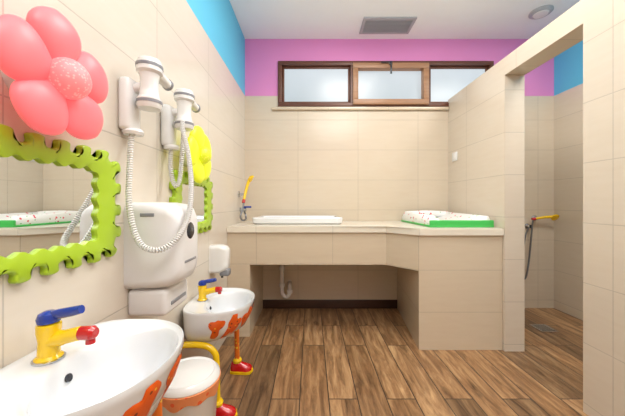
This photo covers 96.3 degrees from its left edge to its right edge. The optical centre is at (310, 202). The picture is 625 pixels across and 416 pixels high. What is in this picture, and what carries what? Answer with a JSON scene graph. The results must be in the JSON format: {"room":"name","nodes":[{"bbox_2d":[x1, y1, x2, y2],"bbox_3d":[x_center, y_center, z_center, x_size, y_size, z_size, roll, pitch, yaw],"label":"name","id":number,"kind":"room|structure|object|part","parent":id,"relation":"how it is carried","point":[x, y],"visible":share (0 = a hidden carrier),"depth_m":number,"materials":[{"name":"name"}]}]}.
{"room":"children's bathroom","nodes":[
{"label":"children's bathroom","id":0,"kind":"room"},
{"bbox_2d":[0,0,244,368],"bbox_3d":[-0.710,-0.295,0.550,0.100,2.690,4.500,0,0,0],"label":"wall","id":1,"kind":"structure","parent":0,"point":[199,45],"depth_m":1.11,"materials":[{"name":"beige tile"}]},
{"bbox_2d":[0,6,107,139],"bbox_3d":[-0.593,-0.295,0.651,0.135,0.290,0.291,0,0,0],"label":"wall lamp","id":2,"kind":"object","parent":1,"relation":"attached to","point":[55,87],"visible":1,"depth_m":0.61,"materials":[{"name":"pink plastic"}]},
{"bbox_3d":[-0.637,-0.290,0.655,0.045,0.120,0.120,0,0,0],"label":"plate","id":3,"kind":"part","parent":2,"relation":"part of","materials":[{"name":"white plastic"}]},
{"bbox_2d":[47,57,91,99],"bbox_3d":[-0.565,-0.290,0.655,0.080,0.092,0.092,0,0,0],"label":"flower","id":4,"kind":"object","parent":2,"relation":"on","point":[68,78],"depth_m":0.63,"materials":[{"name":"pink plastic"}]},
{"bbox_2d":[0,124,120,283],"bbox_3d":[-0.650,0.007,0.680,0.017,0.345,0.541,0,0,0],"label":"wall mirror","id":5,"kind":"object","parent":1,"relation":"attached to","point":[57,203],"visible":1,"depth_m":0.70,"materials":[{"name":"plastic"}]},
{"bbox_2d":[0,155,95,257],"bbox_3d":[-0.656,0.007,0.680,0.005,0.250,0.380,0,0,0],"label":"mirror glass","id":6,"kind":"object","parent":5,"relation":"attached to","point":[48,202],"depth_m":0.69,"materials":[{"name":"beige mirror"}]},
{"bbox_2d":[0,305,183,415],"bbox_3d":[-0.488,0.641,0.655,0.344,0.816,0.450,0,0,0],"label":"washbasin","id":7,"kind":"object","parent":1,"relation":"attached to","point":[122,367],"visible":1,"depth_m":0.64,"materials":[{"name":"white ceramic"}]},
{"bbox_2d":[31,305,98,366],"bbox_3d":[-0.560,0.295,0.640,0.138,0.124,0.060,0,0,0],"label":"faucet","id":8,"kind":"object","parent":7,"relation":"on","point":[50,335],"depth_m":0.63,"materials":[{"name":"yellow metal"}]},
{"bbox_3d":[-0.552,0.746,0.840,0.216,0.490,0.031,0,0,0],"label":"leg","id":9,"kind":"part","parent":7,"relation":"part of","materials":[{"name":"orange ceramic"}]},
{"bbox_2d":[118,55,193,252],"bbox_3d":[-0.527,-0.170,1.042,0.209,0.670,0.283,0,0,27],"label":"hair dryer","id":10,"kind":"object","parent":1,"relation":"attached to","point":[133,96],"visible":1,"depth_m":0.96,"materials":[{"name":"white plastic"}]},
{"bbox_3d":[-0.612,-0.403,0.985,0.045,0.041,0.036,0,0,0],"label":"cradle arm","id":11,"kind":"part","parent":10,"relation":"part of","materials":[{"name":"white plastic"}]},
{"bbox_3d":[-0.518,-0.095,1.047,0.180,0.520,0.295,0,0,18],"label":"coiled cord","id":12,"kind":"part","parent":10,"relation":"part of","materials":[{"name":"white plastic"}]},
{"bbox_2d":[128,279,186,315],"bbox_3d":[-0.589,0.361,1.095,0.144,0.098,0.190,0,0,0],"label":"holder","id":13,"kind":"object","parent":1,"relation":"attached to","point":[146,301],"visible":0.86,"depth_m":1.00,"materials":[{"name":"white plastic"}]},
{"bbox_2d":[124,202,197,288],"bbox_3d":[-0.562,0.154,1.089,0.195,0.312,0.218,0,0,0],"label":"dryer","id":14,"kind":"object","parent":1,"relation":"attached to","point":[157,223],"visible":0.9,"depth_m":0.99,"materials":[{"name":"white plastic"}]},
{"bbox_3d":[-0.575,0.042,0.982,0.050,0.012,0.002,0,0,0],"label":"lock plate","id":15,"kind":"part","parent":14,"relation":"part of","materials":[{"name":"grey plastic"}]},
{"bbox_2d":[161,88,200,187],"bbox_3d":[-0.592,-0.285,1.296,0.136,0.439,0.169,0,0,0],"label":"hair dryer","id":16,"kind":"object","parent":1,"relation":"attached to","point":[171,117],"visible":0.88,"depth_m":1.23,"materials":[{"name":"white plastic"}]},
{"bbox_3d":[-0.612,-0.403,1.255,0.045,0.041,0.036,0,0,0],"label":"cradle arm","id":17,"kind":"part","parent":16,"relation":"part of","materials":[{"name":"white plastic"}]},
{"bbox_3d":[-0.597,-0.201,1.242,0.078,0.270,0.036,0,0,0],"label":"coiled cord","id":18,"kind":"part","parent":16,"relation":"part of","materials":[{"name":"white plastic"}]},
{"bbox_2d":[169,170,212,233],"bbox_3d":[-0.650,0.007,1.570,0.017,0.345,0.541,0,0,0],"label":"wall mirror","id":19,"kind":"object","parent":1,"relation":"attached to","point":[203,195],"visible":0.57,"depth_m":1.63,"materials":[{"name":"plastic"}]},
{"bbox_2d":[182,184,205,221],"bbox_3d":[-0.656,0.007,1.570,0.005,0.250,0.380,0,0,0],"label":"mirror glass","id":20,"kind":"object","parent":19,"relation":"attached to","point":[199,204],"depth_m":1.63,"materials":[{"name":"beige mirror"}]},
{"bbox_2d":[182,126,211,182],"bbox_3d":[-0.593,-0.250,1.465,0.135,0.295,0.291,0,0,0],"label":"wall lamp","id":21,"kind":"object","parent":1,"relation":"attached to","point":[199,143],"visible":0.94,"depth_m":1.43,"materials":[{"name":"yellow plastic"}]},
{"bbox_3d":[-0.637,-0.250,1.470,0.045,0.120,0.120,0,0,0],"label":"plate","id":22,"kind":"part","parent":21,"relation":"part of","materials":[{"name":"yellow plastic"}]},
{"bbox_2d":[199,146,211,163],"bbox_3d":[-0.565,-0.250,1.470,0.080,0.092,0.092,0,0,0],"label":"flower","id":23,"kind":"object","parent":21,"relation":"on","point":[205,155],"depth_m":1.44,"materials":[{"name":"yellow plastic"}]},
{"bbox_2d":[209,244,230,277],"bbox_3d":[-0.600,0.385,1.860,0.123,0.220,0.094,0,0,0],"label":"soap dispenser","id":24,"kind":"object","parent":1,"relation":"attached to","point":[219,254],"visible":1,"depth_m":1.82,"materials":[{"name":"white plastic"}]},
{"bbox_3d":[-0.569,0.458,1.860,0.062,0.045,0.060,0,0,0],"label":"push lever","id":25,"kind":"part","parent":24,"relation":"part of","materials":[{"name":"grey plastic"}]},
{"bbox_2d":[245,39,553,307],"bbox_3d":[0.885,-0.295,2.875,3.290,2.690,0.150,0,0,0],"label":"wall","id":26,"kind":"structure","parent":0,"point":[351,165],"depth_m":2.80,"materials":[{"name":"beige tile"}]},
{"bbox_2d":[263,300,396,307],"bbox_3d":[0.190,1.008,2.792,1.340,0.085,0.015,0,0,0],"label":"baseboard","id":27,"kind":"structure","parent":26,"relation":"attached to","point":[266,303],"depth_m":2.79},
{"bbox_2d":[272,107,448,109],"bbox_3d":[0.490,-0.940,2.788,1.760,0.030,0.025,0,0,0],"label":"trim","id":28,"kind":"structure","parent":26,"relation":"attached to","point":[273,108],"depth_m":2.77,"materials":[{"name":"stone"}]},
{"bbox_2d":[278,61,493,106],"bbox_3d":[0.745,-1.188,2.810,2.150,0.455,0.160,0,0,0],"label":"window","id":29,"kind":"structure","parent":26,"relation":"in","point":[300,83],"depth_m":2.83,"materials":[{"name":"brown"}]},
{"bbox_3d":[0.052,-1.188,2.845,0.685,0.375,0.050,0,0,0],"label":"sash","id":30,"kind":"part","parent":29,"relation":"part of","materials":[{"name":"white glass"}]},
{"bbox_3d":[0.055,-1.188,2.835,0.650,0.345,0.010,0,0,0],"label":"glass pane","id":31,"kind":"part","parent":29,"relation":"part of","materials":[{"name":"grey glass"}]},
{"bbox_3d":[0.745,-1.330,2.745,0.110,0.130,0.030,0,0,0],"label":"handle","id":32,"kind":"part","parent":29,"relation":"part of","materials":[{"name":"plastic"}]},
{"bbox_3d":[0.790,-1.188,2.835,0.660,0.345,0.010,0,0,0],"label":"glass pane","id":33,"kind":"part","parent":29,"relation":"part of","materials":[{"name":"grey glass"}]},
{"bbox_3d":[0.790,-1.180,2.805,0.750,0.410,0.090,0,0,0],"label":"sash","id":34,"kind":"part","parent":29,"relation":"part of","materials":[{"name":"brown wood"}]},
{"bbox_3d":[1.480,-1.188,2.835,0.560,0.345,0.010,0,0,0],"label":"glass pane","id":35,"kind":"part","parent":29,"relation":"part of","materials":[{"name":"grey glass"}]},
{"bbox_3d":[1.482,-1.188,2.845,0.595,0.375,0.050,0,0,0],"label":"sash","id":36,"kind":"part","parent":29,"relation":"part of","materials":[{"name":"white glass"}]},
{"bbox_2d":[525,214,558,278],"bbox_3d":[2.241,0.431,2.760,0.334,0.646,0.088,0,0,12],"label":"shower","id":37,"kind":"object","parent":26,"relation":"attached to","point":[554,217],"visible":0.84,"depth_m":2.74,"materials":[{"name":"silver metal"}]},
{"bbox_3d":[2.274,0.143,2.737,0.154,0.046,0.031,0,0,5],"label":"handle","id":38,"kind":"part","parent":37,"relation":"part of","materials":[{"name":"yellow plastic"}]},
{"bbox_2d":[218,308,587,415],"bbox_3d":[0.885,1.090,0.575,3.290,0.080,4.750,0,0,0],"label":"floor","id":39,"kind":"structure","parent":0,"point":[304,361],"depth_m":1.78,"materials":[{"name":"brown wood"}]},
{"bbox_2d":[162,356,220,415],"bbox_3d":[-0.496,0.862,1.140,0.262,0.372,0.253,0,0,0],"label":"waste bin","id":40,"kind":"object","parent":39,"relation":"on","point":[192,391],"visible":0.73,"depth_m":1.07,"materials":[{"name":"white plastic"}]},
{"bbox_3d":[-0.500,0.695,1.140,0.248,0.038,0.248,0,0,0],"label":"lid","id":41,"kind":"part","parent":40,"relation":"part of","materials":[{"name":"white plastic"}]},
{"bbox_2d":[182,278,254,415],"bbox_3d":[-0.488,0.731,1.560,0.344,0.636,0.450,0,0,0],"label":"washbasin","id":42,"kind":"object","parent":39,"relation":"on","point":[217,312],"visible":0.9,"depth_m":1.42,"materials":[{"name":"white ceramic"}]},
{"bbox_3d":[-0.552,0.836,1.375,0.216,0.310,0.031,0,0,0],"label":"leg","id":43,"kind":"part","parent":42,"relation":"part of","materials":[{"name":"yellow ceramic"}]},
{"bbox_2d":[197,278,221,301],"bbox_3d":[-0.560,0.475,1.545,0.138,0.124,0.060,0,0,0],"label":"faucet","id":44,"kind":"object","parent":42,"relation":"on","point":[203,290],"depth_m":1.53,"materials":[{"name":"yellow metal"}]},
{"bbox_3d":[-0.487,0.629,1.545,0.342,0.201,0.410,0,0,0],"label":"basin bowl","id":45,"kind":"part","parent":42,"relation":"part of","materials":[{"name":"white ceramic"}]},
{"bbox_3d":[-0.552,0.836,1.745,0.216,0.310,0.031,0,0,0],"label":"leg","id":46,"kind":"part","parent":42,"relation":"part of","materials":[{"name":"orange ceramic"}]},
{"bbox_2d":[227,232,502,349],"bbox_3d":[0.355,0.640,2.399,2.026,0.820,0.798,0,0,0],"label":"counter base","id":47,"kind":"object","parent":39,"relation":"on","point":[450,287],"depth_m":2.00,"materials":[{"name":"tile"}]},
{"bbox_2d":[227,221,503,234],"bbox_3d":[0.355,0.205,2.392,2.026,0.050,0.813,0,0,0],"label":"countertop","id":48,"kind":"structure","parent":47,"relation":"on","point":[399,227],"depth_m":2.19,"materials":[{"name":"stone"}]},
{"bbox_2d":[238,175,253,220],"bbox_3d":[-0.594,-0.046,2.538,0.135,0.420,0.172,0,0,0],"label":"shower","id":49,"kind":"object","parent":48,"relation":"on","point":[244,208],"visible":1,"depth_m":2.55,"materials":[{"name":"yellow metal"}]},
{"bbox_3d":[-0.588,-0.126,2.560,0.037,0.200,0.089,0,0,43],"label":"handle","id":50,"kind":"part","parent":49,"relation":"part of","materials":[{"name":"yellow plastic"}]},
{"bbox_2d":[279,265,292,298],"bbox_3d":[-0.242,0.577,2.736,0.131,0.694,0.127,0,0,0],"label":"drain pipe","id":51,"kind":"object","parent":48,"relation":"attached to","point":[281,267],"visible":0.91,"depth_m":2.68,"materials":[{"name":"white plastic"}]},
{"bbox_2d":[252,215,342,223],"bbox_3d":[-0.115,0.150,2.550,0.770,0.057,0.410,0,0,0],"label":"bathtub","id":52,"kind":"object","parent":48,"relation":"on","point":[263,219],"visible":1,"depth_m":2.35,"materials":[{"name":"white plastic"}]},
{"bbox_2d":[401,210,493,226],"bbox_3d":[1.110,0.125,2.393,0.470,0.108,0.676,0,0,0],"label":"mat","id":53,"kind":"object","parent":48,"relation":"on","point":[428,218],"visible":1,"depth_m":2.18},
{"bbox_2d":[529,324,558,331],"bbox_3d":[1.950,1.047,2.350,0.140,0.004,0.140,0,0,0],"label":"floor drain","id":54,"kind":"object","parent":39,"relation":"on","point":[542,327],"visible":1,"depth_m":2.33,"materials":[{"name":"silver metal"}]},
{"bbox_2d":[230,0,579,38],"bbox_3d":[0.885,-1.680,0.575,3.290,0.080,4.750,0,0,0],"label":"ceiling","id":55,"kind":"structure","parent":0,"point":[257,19],"depth_m":2.46,"materials":[{"name":"paint"}]},
{"bbox_2d":[359,17,416,33],"bbox_3d":[0.700,-1.633,2.580,0.470,0.014,0.230,0,0,0],"label":"ceiling vent","id":56,"kind":"object","parent":55,"relation":"in","point":[370,25],"visible":1,"depth_m":2.58,"materials":[{"name":"metal"}]},
{"bbox_2d":[528,5,553,19],"bbox_3d":[1.970,-1.625,2.400,0.170,0.030,0.170,0,0,0],"label":"smoke detector","id":57,"kind":"object","parent":55,"relation":"attached to","point":[542,11],"visible":1,"depth_m":2.37,"materials":[{"name":"plastic"}]},
{"bbox_2d":[532,10,549,18],"bbox_3d":[1.970,-1.615,2.400,0.116,0.009,0.116,0,0,0],"label":"grille","id":58,"kind":"object","parent":57,"relation":"attached to","point":[536,14],"depth_m":2.39,"materials":[{"name":"white plastic"}]},
{"bbox_2d":[448,0,624,415],"bbox_3d":[1.440,0.010,0.550,0.140,2.080,4.500,0,0,0],"label":"wall partition","id":59,"kind":"structure","parent":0,"point":[486,118],"depth_m":1.41,"materials":[{"name":"tile"}]},
{"bbox_2d":[452,152,456,161],"bbox_3d":[1.363,-0.440,2.660,0.014,0.084,0.084,0,0,0],"label":"light switch","id":60,"kind":"object","parent":59,"relation":"attached to","point":[454,155],"visible":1,"depth_m":2.65,"materials":[{"name":"white plastic"}]},
{"bbox_2d":[554,40,582,319],"bbox_3d":[2.480,-0.295,0.550,0.100,2.690,4.500,0,0,0],"label":"wall","id":61,"kind":"structure","parent":0,"point":[568,65],"depth_m":2.64,"materials":[{"name":"beige tile"}]}
]}

